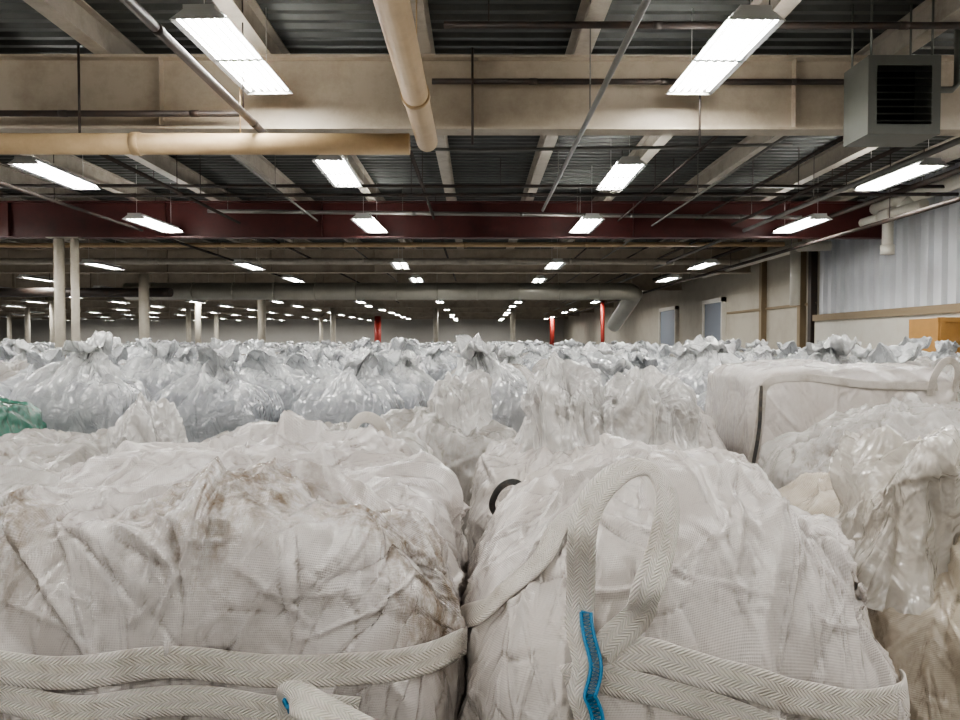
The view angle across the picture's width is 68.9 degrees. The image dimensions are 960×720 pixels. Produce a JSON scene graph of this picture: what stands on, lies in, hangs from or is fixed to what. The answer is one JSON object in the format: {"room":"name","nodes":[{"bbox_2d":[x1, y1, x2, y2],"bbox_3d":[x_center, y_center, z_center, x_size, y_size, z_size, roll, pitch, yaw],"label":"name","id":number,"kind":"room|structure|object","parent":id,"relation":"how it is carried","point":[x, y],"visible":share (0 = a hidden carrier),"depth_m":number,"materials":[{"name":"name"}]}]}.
{"room":"waste facility","nodes":[
{"label":"waste facility","id":0,"kind":"room"},
{"bbox_2d":[0,319,563,344],"bbox_3d":[-20.945,-2.611,69.983,59.000,4.830,0.200,0,1,0],"label":"wall","id":1,"kind":"structure","parent":0,"point":[295,330],"depth_m":69.88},
{"bbox_2d":[0,0,959,248],"bbox_3d":[-20.805,-4.072,29.833,59.000,0.250,80.400,0,1,0],"label":"ceiling","id":2,"kind":"structure","parent":0,"point":[303,26],"depth_m":7.71,"materials":[{"name":"metal"}]},
{"bbox_2d":[7,155,100,189],"bbox_3d":[-6.181,-3.051,10.230,0.450,0.784,1.580,0,1,-1],"label":"fluorescent ceiling light","id":3,"kind":"object","parent":2,"relation":"hanging from","point":[35,166],"visible":0.91,"depth_m":10.08,"materials":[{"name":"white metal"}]},
{"bbox_2d":[0,273,173,296],"bbox_3d":[-20.065,-2.911,22.814,20.029,1.710,0.397,0,1,0],"label":"air duct","id":4,"kind":"object","parent":2,"relation":"hanging from","point":[4,292],"visible":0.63,"depth_m":22.78,"materials":[{"name":"metal"}]},
{"bbox_2d":[79,239,124,269],"bbox_3d":[-10.196,-3.089,18.907,0.450,1.154,1.580,0,1,-1],"label":"fluorescent ceiling light","id":5,"kind":"object","parent":2,"relation":"hanging from","point":[89,262],"visible":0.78,"depth_m":18.80,"materials":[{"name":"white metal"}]},
{"bbox_2d":[122,177,183,232],"bbox_3d":[-6.187,-3.030,13.305,0.450,0.984,1.580,0,1,0],"label":"fluorescent ceiling light","id":6,"kind":"object","parent":2,"relation":"hanging from","point":[140,219],"visible":1,"depth_m":13.12,"materials":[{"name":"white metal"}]},
{"bbox_2d":[120,0,267,132],"bbox_3d":[-2.117,-2.580,-1.049,0.078,1.147,16.050,0,1,0],"label":"pipe","id":7,"kind":"object","parent":2,"relation":"hanging from","point":[155,27],"visible":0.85,"depth_m":5.13,"materials":[{"name":"metal"}]},
{"bbox_2d":[0,155,392,313],"bbox_3d":[-7.018,-3.589,33.645,0.060,0.910,52.500,0,1,0],"label":"pipe","id":8,"kind":"object","parent":2,"relation":"hanging from","point":[54,200],"visible":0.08,"depth_m":12.46,"materials":[{"name":"metal"}]},
{"bbox_2d":[0,87,410,155],"bbox_3d":[-6.354,-2.668,6.762,11.340,1.372,0.224,0,1,0],"label":"insulated pipe","id":9,"kind":"object","parent":2,"relation":"hanging from","point":[132,143],"visible":0.87,"depth_m":6.71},
{"bbox_2d":[77,45,80,132],"bbox_3d":[-3.924,-2.602,6.852,0.022,0.950,0.022,1,2,22],"label":"rod","id":10,"kind":"object","parent":9,"relation":"attached to","point":[78,46],"visible":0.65,"depth_m":6.84,"materials":[{"name":"metal"}]},
{"bbox_2d":[0,110,238,116],"bbox_3d":[-5.674,-2.438,6.920,6.700,0.064,0.067,0,1,0],"label":"pipe","id":11,"kind":"object","parent":10,"relation":"attached to","point":[3,113],"visible":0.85,"depth_m":6.90,"materials":[{"name":"metal"}]},
{"bbox_2d":[169,0,292,94],"bbox_3d":[-2.061,-2.942,5.979,0.450,0.784,1.580,0,1,2],"label":"fluorescent ceiling light","id":12,"kind":"object","parent":2,"relation":"hanging from","point":[206,26],"visible":1,"depth_m":5.77,"materials":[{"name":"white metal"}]},
{"bbox_2d":[100,155,398,302],"bbox_3d":[-5.018,-3.664,33.650,0.060,0.760,52.500,0,1,0],"label":"pipe","id":13,"kind":"object","parent":2,"relation":"hanging from","point":[108,157],"visible":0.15,"depth_m":11.40,"materials":[{"name":"metal"}]},
{"bbox_2d":[229,155,424,301],"bbox_3d":[-3.418,-3.695,33.655,0.040,0.700,52.500,0,1,0],"label":"pipe","id":14,"kind":"object","parent":2,"relation":"hanging from","point":[232,156],"visible":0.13,"depth_m":11.41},
{"bbox_2d":[312,155,361,186],"bbox_3d":[-2.020,-3.046,10.037,0.450,0.784,1.580,0,1,-1],"label":"fluorescent ceiling light","id":15,"kind":"object","parent":2,"relation":"hanging from","point":[337,171],"visible":0.85,"depth_m":9.94,"materials":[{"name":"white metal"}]},
{"bbox_2d":[0,247,681,320],"bbox_3d":[-18.530,-3.360,29.463,49.924,1.154,75.152,0,1,0],"label":"ceiling lights","id":16,"kind":"object","parent":2,"relation":"hanging from","point":[414,278],"visible":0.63,"depth_m":39.58,"materials":[{"name":"white plastic"}]},
{"bbox_2d":[16,248,53,281],"bbox_3d":[-14.398,-3.190,22.840,0.450,1.154,1.580,0,1,1],"label":"ceiling light","id":17,"kind":"object","parent":16,"relation":"attached to","point":[23,276],"depth_m":22.59,"materials":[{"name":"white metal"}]},
{"bbox_2d":[280,273,305,282],"bbox_3d":[-6.154,-3.195,23.025,0.450,1.154,1.580,0,1,-1],"label":"ceiling light","id":18,"kind":"object","parent":16,"relation":"attached to","point":[290,278],"depth_m":22.89,"materials":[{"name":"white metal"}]},
{"bbox_2d":[408,247,423,281],"bbox_3d":[-2.089,-3.196,23.061,0.450,1.154,1.580,0,1,-2],"label":"ceiling light","id":19,"kind":"object","parent":16,"relation":"attached to","point":[414,278],"depth_m":22.86,"materials":[{"name":"plastic"}]},
{"bbox_2d":[350,183,387,232],"bbox_3d":[-2.087,-3.031,13.319,0.450,0.984,1.580,0,1,2],"label":"fluorescent ceiling light","id":20,"kind":"object","parent":2,"relation":"hanging from","point":[366,222],"visible":1,"depth_m":13.15,"materials":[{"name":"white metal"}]},
{"bbox_2d":[0,239,739,264],"bbox_3d":[-11.271,-3.233,20.285,37.600,0.936,0.202,0,1,0],"label":"ceiling beam","id":21,"kind":"structure","parent":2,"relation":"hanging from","point":[442,261],"depth_m":20.25,"materials":[{"name":"metal"}]},
{"bbox_2d":[122,273,642,331],"bbox_3d":[-3.469,-2.537,28.058,19.259,2.728,4.912,0,1,0],"label":"air duct","id":22,"kind":"object","parent":2,"relation":"hanging from","point":[629,294],"visible":0.88,"depth_m":25.69,"materials":[{"name":"metal"}]},
{"bbox_2d":[0,239,784,247],"bbox_3d":[-11.261,-3.185,17.285,37.600,0.880,0.134,0,1,0],"label":"pipe","id":23,"kind":"object","parent":2,"relation":"hanging from","point":[100,244],"visible":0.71,"depth_m":17.28,"materials":[{"name":"metal"}]},
{"bbox_2d":[373,0,437,151],"bbox_3d":[-0.496,-2.500,-1.066,0.235,1.308,16.000,0,1,0],"label":"insulated pipe","id":24,"kind":"object","parent":2,"relation":"hanging from","point":[395,17],"visible":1,"depth_m":4.82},
{"bbox_2d":[410,150,456,280],"bbox_3d":[-1.018,-3.715,33.662,0.060,0.660,52.500,0,1,0],"label":"pipe","id":25,"kind":"object","parent":2,"relation":"hanging from","point":[412,157],"visible":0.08,"depth_m":11.41,"materials":[{"name":"metal"}]},
{"bbox_2d":[411,143,792,151],"bbox_3d":[0.867,-2.807,9.216,6.605,0.184,0.180,0,1,-1],"label":"conduit","id":26,"kind":"object","parent":25,"relation":"attached to","point":[753,144],"visible":0.58,"depth_m":9.23,"materials":[{"name":"metal"}]},
{"bbox_2d":[0,158,944,187],"bbox_3d":[-1.893,-3.237,12.114,20.300,0.510,0.060,0,1,0],"label":"conduit","id":27,"kind":"object","parent":2,"relation":"hanging from","point":[153,185],"visible":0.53,"depth_m":12.11,"materials":[{"name":"metal"}]},
{"bbox_2d":[0,161,958,197],"bbox_3d":[-2.041,-3.085,11.618,20.000,0.788,0.067,0,1,0],"label":"pipe","id":28,"kind":"object","parent":2,"relation":"hanging from","point":[200,194],"visible":0.86,"depth_m":11.61,"materials":[{"name":"metal"}]},
{"bbox_2d":[0,0,959,248],"bbox_3d":[-21.455,-3.796,29.838,57.770,0.299,80.000,0,1,0],"label":"joist","id":29,"kind":"object","parent":2,"relation":"attached to","point":[78,19],"visible":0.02,"depth_m":10.99,"materials":[{"name":"paint"}]},
{"bbox_2d":[0,316,567,318],"bbox_3d":[-20.984,-4.190,65.441,58.490,0.740,0.220,0,1,0],"label":"ceiling beam","id":30,"kind":"structure","parent":29,"relation":"attached to","point":[13,317],"depth_m":65.45,"materials":[{"name":"metal"}]},
{"bbox_2d":[0,313,579,315],"bbox_3d":[-20.958,-4.003,58.144,58.490,0.740,0.220,0,1,0],"label":"ceiling beam","id":31,"kind":"structure","parent":29,"relation":"attached to","point":[1,314],"depth_m":58.16,"materials":[{"name":"metal"}]},
{"bbox_2d":[0,308,593,312],"bbox_3d":[-20.933,-3.816,50.846,58.490,0.740,0.220,0,1,0],"label":"ceiling beam","id":32,"kind":"structure","parent":29,"relation":"attached to","point":[12,310],"depth_m":50.85,"materials":[{"name":"metal"}]},
{"bbox_2d":[0,301,613,307],"bbox_3d":[-20.907,-3.628,43.548,58.490,0.740,0.220,0,1,0],"label":"ceiling beam","id":33,"kind":"structure","parent":29,"relation":"attached to","point":[83,304],"depth_m":43.57,"materials":[{"name":"metal"}]},
{"bbox_2d":[0,297,640,300],"bbox_3d":[-20.882,-3.441,36.251,58.490,0.740,0.220,0,1,0],"label":"ceiling beam","id":34,"kind":"structure","parent":29,"relation":"attached to","point":[1,298],"depth_m":36.23,"materials":[{"name":"metal"}]},
{"bbox_2d":[0,273,681,290],"bbox_3d":[-20.857,-3.254,28.953,58.490,0.740,0.220,0,1,0],"label":"ceiling beam","id":35,"kind":"structure","parent":29,"relation":"attached to","point":[645,282],"depth_m":28.99,"materials":[{"name":"metal"}]},
{"bbox_2d":[0,248,751,273],"bbox_3d":[-20.831,-3.067,21.656,58.490,0.740,0.220,0,1,0],"label":"ceiling beam","id":36,"kind":"structure","parent":29,"relation":"attached to","point":[4,252],"depth_m":21.70,"materials":[{"name":"metal"}]},
{"bbox_2d":[702,241,831,304],"bbox_3d":[7.978,-2.180,20.319,0.838,1.517,7.319,0,1,0],"label":"drain pipe","id":37,"kind":"object","parent":36,"relation":"attached to","point":[795,255],"visible":0.71,"depth_m":16.99,"materials":[{"name":"plastic"}]},
{"bbox_2d":[0,201,881,238],"bbox_3d":[-20.805,-2.879,14.358,58.490,0.740,0.220,0,1,0],"label":"ceiling beam","id":38,"kind":"structure","parent":29,"relation":"attached to","point":[18,219],"depth_m":14.41,"materials":[{"name":"metal"}]},
{"bbox_2d":[802,174,959,254],"bbox_3d":[8.025,-2.614,12.965,0.500,1.160,8.000,0,1,0],"label":"drain pipe","id":39,"kind":"object","parent":38,"relation":"attached to","point":[899,205],"visible":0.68,"depth_m":13.39,"materials":[{"name":"plastic"}]},
{"bbox_2d":[0,54,959,135],"bbox_3d":[-20.780,-2.692,7.061,58.490,0.740,0.220,0,1,0],"label":"ceiling beam","id":40,"kind":"structure","parent":29,"relation":"attached to","point":[333,93],"depth_m":7.12,"materials":[{"name":"beige paint"}]},
{"bbox_2d":[432,78,843,84],"bbox_3d":[1.801,-2.759,6.938,4.550,0.060,0.063,0,1,0],"label":"pipe","id":41,"kind":"object","parent":40,"relation":"attached to","point":[528,81],"visible":0.91,"depth_m":6.92,"materials":[{"name":"metal"}]},
{"bbox_2d":[471,47,473,144],"bbox_3d":[-0.074,-2.603,6.915,0.022,0.950,0.022,1,2,22],"label":"rod","id":42,"kind":"object","parent":41,"relation":"attached to","point":[472,48],"visible":1,"depth_m":6.91,"materials":[{"name":"metal"}]},
{"bbox_2d":[207,183,801,218],"bbox_3d":[0.501,-3.182,14.025,11.901,0.718,0.090,0,1,0],"label":"pipe","id":43,"kind":"object","parent":2,"relation":"hanging from","point":[246,211],"visible":0.88,"depth_m":14.00,"materials":[{"name":"metal"}]},
{"bbox_2d":[569,213,604,232],"bbox_3d":[2.013,-3.031,13.334,0.450,0.984,1.580,0,1,-1],"label":"fluorescent ceiling light","id":44,"kind":"object","parent":2,"relation":"hanging from","point":[588,222],"visible":1,"depth_m":13.13,"materials":[{"name":"white plastic"}]},
{"bbox_2d":[541,0,650,211],"bbox_3d":[1.016,-2.632,0.936,0.050,1.145,20.000,0,1,0],"label":"conduit","id":45,"kind":"object","parent":2,"relation":"hanging from","point":[644,4],"visible":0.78,"depth_m":5.83,"materials":[{"name":"metal"}]},
{"bbox_2d":[524,136,717,301],"bbox_3d":[2.782,-3.695,33.676,0.040,0.700,52.500,0,1,0],"label":"pipe","id":46,"kind":"object","parent":2,"relation":"hanging from","point":[713,138],"visible":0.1,"depth_m":10.75,"materials":[{"name":"metal"}]},
{"bbox_2d":[596,136,646,189],"bbox_3d":[2.043,-3.052,10.248,0.450,0.784,1.580,0,1,0],"label":"fluorescent ceiling light","id":47,"kind":"object","parent":2,"relation":"hanging from","point":[627,168],"visible":0.95,"depth_m":10.08,"materials":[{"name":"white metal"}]},
{"bbox_2d":[527,136,788,308],"bbox_3d":[3.482,-3.645,33.680,0.040,0.800,52.500,0,1,0],"label":"pipe","id":48,"kind":"object","parent":2,"relation":"hanging from","point":[783,137],"visible":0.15,"depth_m":10.77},
{"bbox_2d":[549,136,842,301],"bbox_3d":[4.382,-3.705,33.681,0.040,0.680,52.500,0,1,0],"label":"pipe","id":49,"kind":"object","parent":2,"relation":"hanging from","point":[841,137],"visible":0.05,"depth_m":10.86,"materials":[{"name":"metal"}]},
{"bbox_2d":[444,0,959,29],"bbox_3d":[4.028,-3.145,6.236,8.700,0.392,0.067,0,1,0],"label":"pipe","id":50,"kind":"object","parent":2,"relation":"hanging from","point":[902,25],"visible":0.92,"depth_m":6.21,"materials":[{"name":"metal"}]},
{"bbox_2d":[666,0,785,94],"bbox_3d":[2.039,-2.943,5.994,0.450,0.784,1.580,0,1,-1],"label":"fluorescent ceiling light","id":51,"kind":"object","parent":2,"relation":"hanging from","point":[747,28],"visible":1,"depth_m":5.80,"materials":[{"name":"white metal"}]},
{"bbox_2d":[549,147,904,308],"bbox_3d":[5.132,-3.650,33.686,0.060,0.790,52.500,0,1,0],"label":"pipe","id":52,"kind":"object","parent":2,"relation":"hanging from","point":[894,149],"visible":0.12,"depth_m":11.22,"materials":[{"name":"metal"}]},
{"bbox_2d":[543,137,959,314],"bbox_3d":[5.382,-3.585,33.688,0.080,0.920,52.500,0,1,0],"label":"pipe","id":53,"kind":"object","parent":2,"relation":"hanging from","point":[954,142],"visible":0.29,"depth_m":10.65,"materials":[{"name":"metal"}]},
{"bbox_2d":[556,147,959,318],"bbox_3d":[6.632,-3.438,33.696,0.070,1.215,52.500,0,1,0],"label":"pipe","id":54,"kind":"object","parent":2,"relation":"hanging from","point":[954,200],"visible":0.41,"depth_m":13.30,"materials":[{"name":"metal"}]},
{"bbox_2d":[772,210,832,232],"bbox_3d":[6.113,-3.031,13.348,0.450,0.984,1.580,0,1,0],"label":"fluorescent ceiling light","id":55,"kind":"object","parent":2,"relation":"hanging from","point":[814,219],"visible":0.94,"depth_m":13.17,"materials":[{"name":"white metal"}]},
{"bbox_2d":[652,147,959,280],"bbox_3d":[7.182,-3.731,33.691,0.100,0.630,52.500,0,1,0],"label":"pipe","id":56,"kind":"object","parent":2,"relation":"hanging from","point":[955,171],"visible":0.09,"depth_m":12.63,"materials":[{"name":"metal"}]},
{"bbox_2d":[853,139,948,190],"bbox_3d":[6.154,-3.053,10.306,0.450,0.784,1.580,0,1,-1],"label":"fluorescent ceiling light","id":57,"kind":"object","parent":2,"relation":"hanging from","point":[927,165],"visible":0.92,"depth_m":10.14,"materials":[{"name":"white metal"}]},
{"bbox_2d":[843,0,959,146],"bbox_3d":[3.982,-2.686,6.447,1.028,1.320,0.440,0,1,0],"label":"heater","id":58,"kind":"object","parent":2,"relation":"hanging from","point":[890,100],"visible":0.94,"depth_m":6.40,"materials":[{"name":"grey metal"}]},
{"bbox_2d":[564,162,959,355],"bbox_3d":[8.545,-1.585,29.999,0.300,4.830,80.000,0,1,0],"label":"wall","id":59,"kind":"structure","parent":0,"point":[924,267],"depth_m":16.81,"materials":[{"name":"white metal"}]},
{"bbox_2d":[659,306,678,346],"bbox_3d":[8.404,-0.777,31.270,0.147,3.150,2.740,0,1,0],"label":"door","id":60,"kind":"structure","parent":59,"relation":"in","point":[668,316],"depth_m":31.00,"materials":[{"name":"grey"}]},
{"bbox_2d":[702,297,725,341],"bbox_3d":[8.425,-0.624,25.272,0.147,3.150,2.140,0,1,0],"label":"door","id":61,"kind":"structure","parent":59,"relation":"in","point":[713,310],"depth_m":25.04,"materials":[{"name":"grey"}]},
{"bbox_2d":[759,241,766,340],"bbox_3d":[8.431,-1.226,20.870,0.167,4.580,0.170,0,1,0],"label":"stud","id":62,"kind":"object","parent":59,"relation":"attached to","point":[763,265],"visible":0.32,"depth_m":20.79,"materials":[{"name":"brown"}]},
{"bbox_2d":[797,239,806,347],"bbox_3d":[8.439,-1.162,18.371,0.167,4.580,0.170,0,1,0],"label":"stud","id":63,"kind":"object","parent":59,"relation":"attached to","point":[801,309],"visible":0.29,"depth_m":18.30,"materials":[{"name":"brown"}]},
{"bbox_2d":[807,251,817,342],"bbox_3d":[8.441,-1.146,17.771,0.167,4.580,0.170,0,1,0],"label":"stud","id":64,"kind":"object","parent":59,"relation":"attached to","point":[812,255],"visible":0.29,"depth_m":17.70,"materials":[{"name":"metal"}]},
{"bbox_2d":[727,303,959,320],"bbox_3d":[8.479,-0.950,7.008,0.168,0.500,34.000,0,1,0],"label":"trim","id":65,"kind":"structure","parent":59,"relation":"attached to","point":[944,308],"depth_m":14.55,"materials":[{"name":"brown"}]},
{"bbox_2d":[814,312,959,348],"bbox_3d":[8.476,0.442,3.842,0.020,2.120,27.600,0,1,0],"label":"wall panel","id":66,"kind":"object","parent":59,"relation":"attached to","point":[889,331],"depth_m":15.03,"materials":[{"name":"paint"}]},
{"bbox_3d":[-20.805,0.932,29.961,59.000,0.200,80.400,0,1,0],"label":"floor","id":67,"kind":"structure","parent":0,"visible":0},
{"bbox_2d":[0,395,46,436],"bbox_3d":[-3.438,0.858,4.766,0.781,1.236,0.753,0,1,3],"label":"bag","id":68,"kind":"object","parent":67,"relation":"on","point":[15,416],"visible":0.21,"depth_m":4.78,"materials":[{"name":"plastic"}]},
{"bbox_2d":[3,347,64,387],"bbox_3d":[-4.381,0.644,7.099,0.963,1.545,0.969,0,1,3],"label":"bag","id":69,"kind":"object","parent":67,"relation":"on","point":[36,360],"visible":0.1,"depth_m":6.90,"materials":[{"name":"plastic"}]},
{"bbox_2d":[0,428,107,441],"bbox_3d":[-2.505,0.939,4.206,1.076,1.103,1.008,0,1,0],"label":"bag","id":70,"kind":"object","parent":67,"relation":"on","point":[101,433],"visible":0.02,"depth_m":4.15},
{"bbox_2d":[45,237,67,357],"bbox_3d":[-8.671,-0.641,14.458,0.400,3.740,0.400,0,1,0],"label":"steel column","id":71,"kind":"structure","parent":67,"relation":"on","point":[58,242],"depth_m":14.36,"materials":[{"name":"metal"}]},
{"bbox_2d":[61,237,86,340],"bbox_3d":[-8.351,-0.641,14.459,0.400,3.740,0.400,0,1,0],"label":"steel column","id":72,"kind":"structure","parent":67,"relation":"on","point":[74,241],"depth_m":14.38,"materials":[{"name":"metal"}]},
{"bbox_2d":[9,330,150,433],"bbox_3d":[-3.356,0.596,5.937,0.993,1.699,0.976,0,1,-3],"label":"bag","id":73,"kind":"object","parent":67,"relation":"on","point":[85,392],"visible":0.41,"depth_m":5.59,"materials":[{"name":"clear plastic"}]},
{"bbox_2d":[0,392,188,468],"bbox_3d":[-1.738,0.824,3.013,1.199,1.395,1.093,0,1,0],"label":"bag","id":74,"kind":"object","parent":67,"relation":"on","point":[144,421],"visible":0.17,"depth_m":2.87,"materials":[{"name":"white plastic"}]},
{"bbox_2d":[108,346,127,368],"bbox_3d":[-4.274,0.610,8.160,0.963,1.557,0.969,0,1,3],"label":"bag","id":75,"kind":"object","parent":67,"relation":"on","point":[119,353],"visible":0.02,"depth_m":7.99,"materials":[{"name":"plastic"}]},
{"bbox_2d":[136,272,151,339],"bbox_3d":[-10.426,-0.828,21.750,0.400,3.740,0.400,0,1,0],"label":"steel column","id":76,"kind":"structure","parent":67,"relation":"on","point":[143,277],"depth_m":21.61,"materials":[{"name":"metal"}]},
{"bbox_2d":[120,339,193,397],"bbox_3d":[-3.251,0.601,7.111,0.962,1.629,0.955,0,1,2],"label":"bag","id":77,"kind":"object","parent":67,"relation":"on","point":[162,369],"visible":0.16,"depth_m":6.88,"materials":[{"name":"plastic"}]},
{"bbox_2d":[150,342,284,442],"bbox_3d":[-2.237,0.644,5.997,0.963,1.600,0.969,0,1,3],"label":"bag","id":78,"kind":"object","parent":67,"relation":"on","point":[211,399],"visible":0.29,"depth_m":5.66,"materials":[{"name":"plastic"}]},
{"bbox_2d":[211,338,245,372],"bbox_3d":[-3.390,0.530,9.337,0.963,1.658,0.969,0,1,-1],"label":"bag","id":79,"kind":"object","parent":67,"relation":"on","point":[215,343],"visible":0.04,"depth_m":9.31,"materials":[{"name":"plastic"}]},
{"bbox_2d":[0,410,470,719],"bbox_3d":[-0.593,0.857,1.732,1.163,1.394,1.227,0,1,3],"label":"bag","id":80,"kind":"object","parent":67,"relation":"on","point":[294,567],"visible":0.99,"depth_m":1.32,"materials":[{"name":"white"}]},
{"bbox_2d":[258,300,265,342],"bbox_3d":[-9.052,-1.016,29.052,0.400,3.740,0.400,0,1,0],"label":"steel column","id":81,"kind":"structure","parent":67,"relation":"on","point":[261,303],"depth_m":28.90,"materials":[{"name":"metal"}]},
{"bbox_2d":[239,347,314,410],"bbox_3d":[-2.112,0.643,7.074,0.955,1.547,0.962,0,1,2],"label":"bag","id":82,"kind":"object","parent":67,"relation":"on","point":[287,381],"visible":0.23,"depth_m":6.91,"materials":[{"name":"plastic"}]},
{"bbox_2d":[283,352,335,382],"bbox_3d":[-2.006,0.645,8.176,0.955,1.487,0.962,0,1,-2],"label":"bag","id":83,"kind":"object","parent":67,"relation":"on","point":[302,361],"visible":0.08,"depth_m":8.07,"materials":[{"name":"plastic"}]},
{"bbox_2d":[300,348,341,373],"bbox_3d":[-2.259,0.598,9.348,0.962,1.522,0.955,0,1,1],"label":"bag","id":84,"kind":"object","parent":67,"relation":"on","point":[316,355],"visible":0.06,"depth_m":9.35,"materials":[{"name":"plastic"}]},
{"bbox_2d":[226,411,432,454],"bbox_3d":[-0.672,0.842,2.946,1.075,1.362,1.092,0,1,5],"label":"bag","id":85,"kind":"object","parent":67,"relation":"on","point":[416,444],"visible":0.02,"depth_m":2.78,"materials":[{"name":"fabric"}]},
{"bbox_2d":[290,346,404,427],"bbox_3d":[-1.117,0.665,5.990,0.969,1.560,0.963,0,1,3],"label":"bag","id":86,"kind":"object","parent":67,"relation":"on","point":[337,398],"visible":0.34,"depth_m":5.67,"materials":[{"name":"plastic"}]},
{"bbox_2d":[372,350,427,408],"bbox_3d":[-1.007,0.658,7.092,0.963,1.518,0.969,0,1,-3],"label":"bag","id":87,"kind":"object","parent":67,"relation":"on","point":[412,396],"visible":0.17,"depth_m":6.88,"materials":[{"name":"plastic"}]},
{"bbox_2d":[378,337,427,373],"bbox_3d":[-1.149,0.525,9.288,0.955,1.671,0.962,0,1,-2],"label":"bag","id":88,"kind":"object","parent":67,"relation":"on","point":[401,344],"visible":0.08,"depth_m":9.19,"materials":[{"name":"plastic"}]},
{"bbox_2d":[384,349,435,401],"bbox_3d":[-0.901,0.627,8.209,0.976,1.521,0.993,0,1,-1],"label":"bag","id":89,"kind":"object","parent":67,"relation":"on","point":[408,366],"visible":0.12,"depth_m":8.08,"materials":[{"name":"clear plastic"}]},
{"bbox_2d":[367,369,516,533],"bbox_3d":[-0.230,0.772,4.108,1.044,1.441,0.979,0,1,0],"label":"bag","id":90,"kind":"object","parent":67,"relation":"on","point":[457,423],"visible":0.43,"depth_m":3.91,"materials":[{"name":"white plastic"}]},
{"bbox_2d":[443,333,527,432],"bbox_3d":[0.041,0.608,5.945,0.993,1.676,0.976,0,1,3],"label":"bag","id":91,"kind":"object","parent":67,"relation":"on","point":[508,384],"visible":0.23,"depth_m":5.72,"materials":[{"name":"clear plastic"}]},
{"bbox_2d":[498,342,534,375],"bbox_3d":[0.264,0.587,8.232,0.993,1.600,0.976,0,1,-3],"label":"bag","id":92,"kind":"object","parent":67,"relation":"on","point":[507,354],"visible":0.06,"depth_m":8.12,"materials":[{"name":"clear plastic"}]},
{"bbox_2d":[464,351,701,557],"bbox_3d":[0.449,0.741,2.950,1.063,1.563,1.084,0,1,-3],"label":"bag","id":93,"kind":"object","parent":67,"relation":"on","point":[566,405],"visible":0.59,"depth_m":2.73,"materials":[{"name":"white plastic"}]},
{"bbox_2d":[579,341,628,372],"bbox_3d":[1.245,0.611,7.085,0.976,1.611,0.993,0,1,-2],"label":"bag","id":94,"kind":"object","parent":67,"relation":"on","point":[604,348],"visible":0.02,"depth_m":7.08,"materials":[{"name":"clear plastic"}]},
{"bbox_2d":[587,351,631,386],"bbox_3d":[1.160,0.686,5.948,0.943,1.519,0.944,0,1,3],"label":"bag","id":95,"kind":"object","parent":67,"relation":"on","point":[609,365],"visible":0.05,"depth_m":5.91,"materials":[{"name":"plastic"}]},
{"bbox_2d":[630,352,663,371],"bbox_3d":[2.241,0.630,9.292,0.944,1.460,0.943,0,1,3],"label":"bag","id":96,"kind":"object","parent":67,"relation":"on","point":[641,361],"visible":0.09,"depth_m":9.16,"materials":[{"name":"plastic"}]},
{"bbox_2d":[625,365,726,449],"bbox_3d":[0.905,0.759,4.166,1.040,1.465,1.016,0,1,0],"label":"bag","id":97,"kind":"object","parent":67,"relation":"on","point":[708,436],"visible":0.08,"depth_m":3.87,"materials":[{"name":"white plastic"}]},
{"bbox_2d":[661,341,696,374],"bbox_3d":[2.473,0.582,8.227,0.976,1.611,0.993,0,1,-1],"label":"bag","id":98,"kind":"object","parent":67,"relation":"on","point":[684,354],"visible":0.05,"depth_m":8.17,"materials":[{"name":"clear plastic"}]},
{"bbox_2d":[457,433,910,719],"bbox_3d":[0.407,0.869,1.731,0.997,1.371,1.112,0,1,0],"label":"bag","id":99,"kind":"object","parent":67,"relation":"on","point":[624,579],"visible":0.94,"depth_m":1.30,"materials":[{"name":"white"}]},
{"bbox_2d":[674,334,735,394],"bbox_3d":[2.364,0.577,7.103,0.976,1.678,0.993,0,1,-2],"label":"bag","id":100,"kind":"object","parent":67,"relation":"on","point":[695,374],"visible":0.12,"depth_m":6.99,"materials":[{"name":"clear plastic"}]},
{"bbox_2d":[697,352,754,410],"bbox_3d":[2.314,0.688,6.002,0.993,1.514,0.976,0,1,0],"label":"bag","id":101,"kind":"object","parent":67,"relation":"on","point":[725,358],"visible":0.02,"depth_m":5.98,"materials":[{"name":"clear plastic"}]},
{"bbox_2d":[806,334,855,363],"bbox_3d":[3.517,0.575,7.076,0.976,1.683,0.993,0,1,0],"label":"bag","id":102,"kind":"object","parent":67,"relation":"on","point":[836,349],"visible":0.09,"depth_m":6.91,"materials":[{"name":"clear plastic"}]},
{"bbox_2d":[704,357,959,463],"bbox_3d":[2.166,0.726,4.483,1.286,1.516,1.140,0,1,0],"label":"bag","id":103,"kind":"object","parent":67,"relation":"on","point":[751,404],"visible":0.33,"depth_m":3.97,"materials":[{"name":"fabric"}]},
{"bbox_2d":[758,392,959,488],"bbox_3d":[1.897,0.836,3.127,1.155,1.364,1.154,0,1,-3],"label":"bag","id":104,"kind":"object","parent":67,"relation":"on","point":[787,456],"visible":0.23,"depth_m":3.08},
{"bbox_2d":[778,424,959,719],"bbox_3d":[1.419,0.845,1.996,1.123,1.405,1.122,0,1,3],"label":"bag","id":105,"kind":"object","parent":67,"relation":"on","point":[897,498],"visible":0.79,"depth_m":1.62,"materials":[{"name":"plastic"}]},
{"bbox_2d":[869,342,920,363],"bbox_3d":[3.416,0.646,5.963,0.943,1.598,0.944,0,1,1],"label":"bag","id":106,"kind":"object","parent":67,"relation":"on","point":[910,351],"visible":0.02,"depth_m":5.77,"materials":[{"name":"plastic"}]},
{"bbox_2d":[905,355,959,367],"bbox_3d":[4.685,0.683,7.140,0.962,1.465,0.954,0,1,-2],"label":"bag","id":107,"kind":"object","parent":67,"relation":"on","point":[925,361],"visible":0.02,"depth_m":7.04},
{"bbox_2d":[909,317,959,352],"bbox_3d":[7.993,0.287,12.014,0.830,2.010,0.850,0,1,0],"label":"crate","id":108,"kind":"object","parent":67,"relation":"on","point":[939,328],"visible":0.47,"depth_m":11.69,"materials":[{"name":"cardboard"}]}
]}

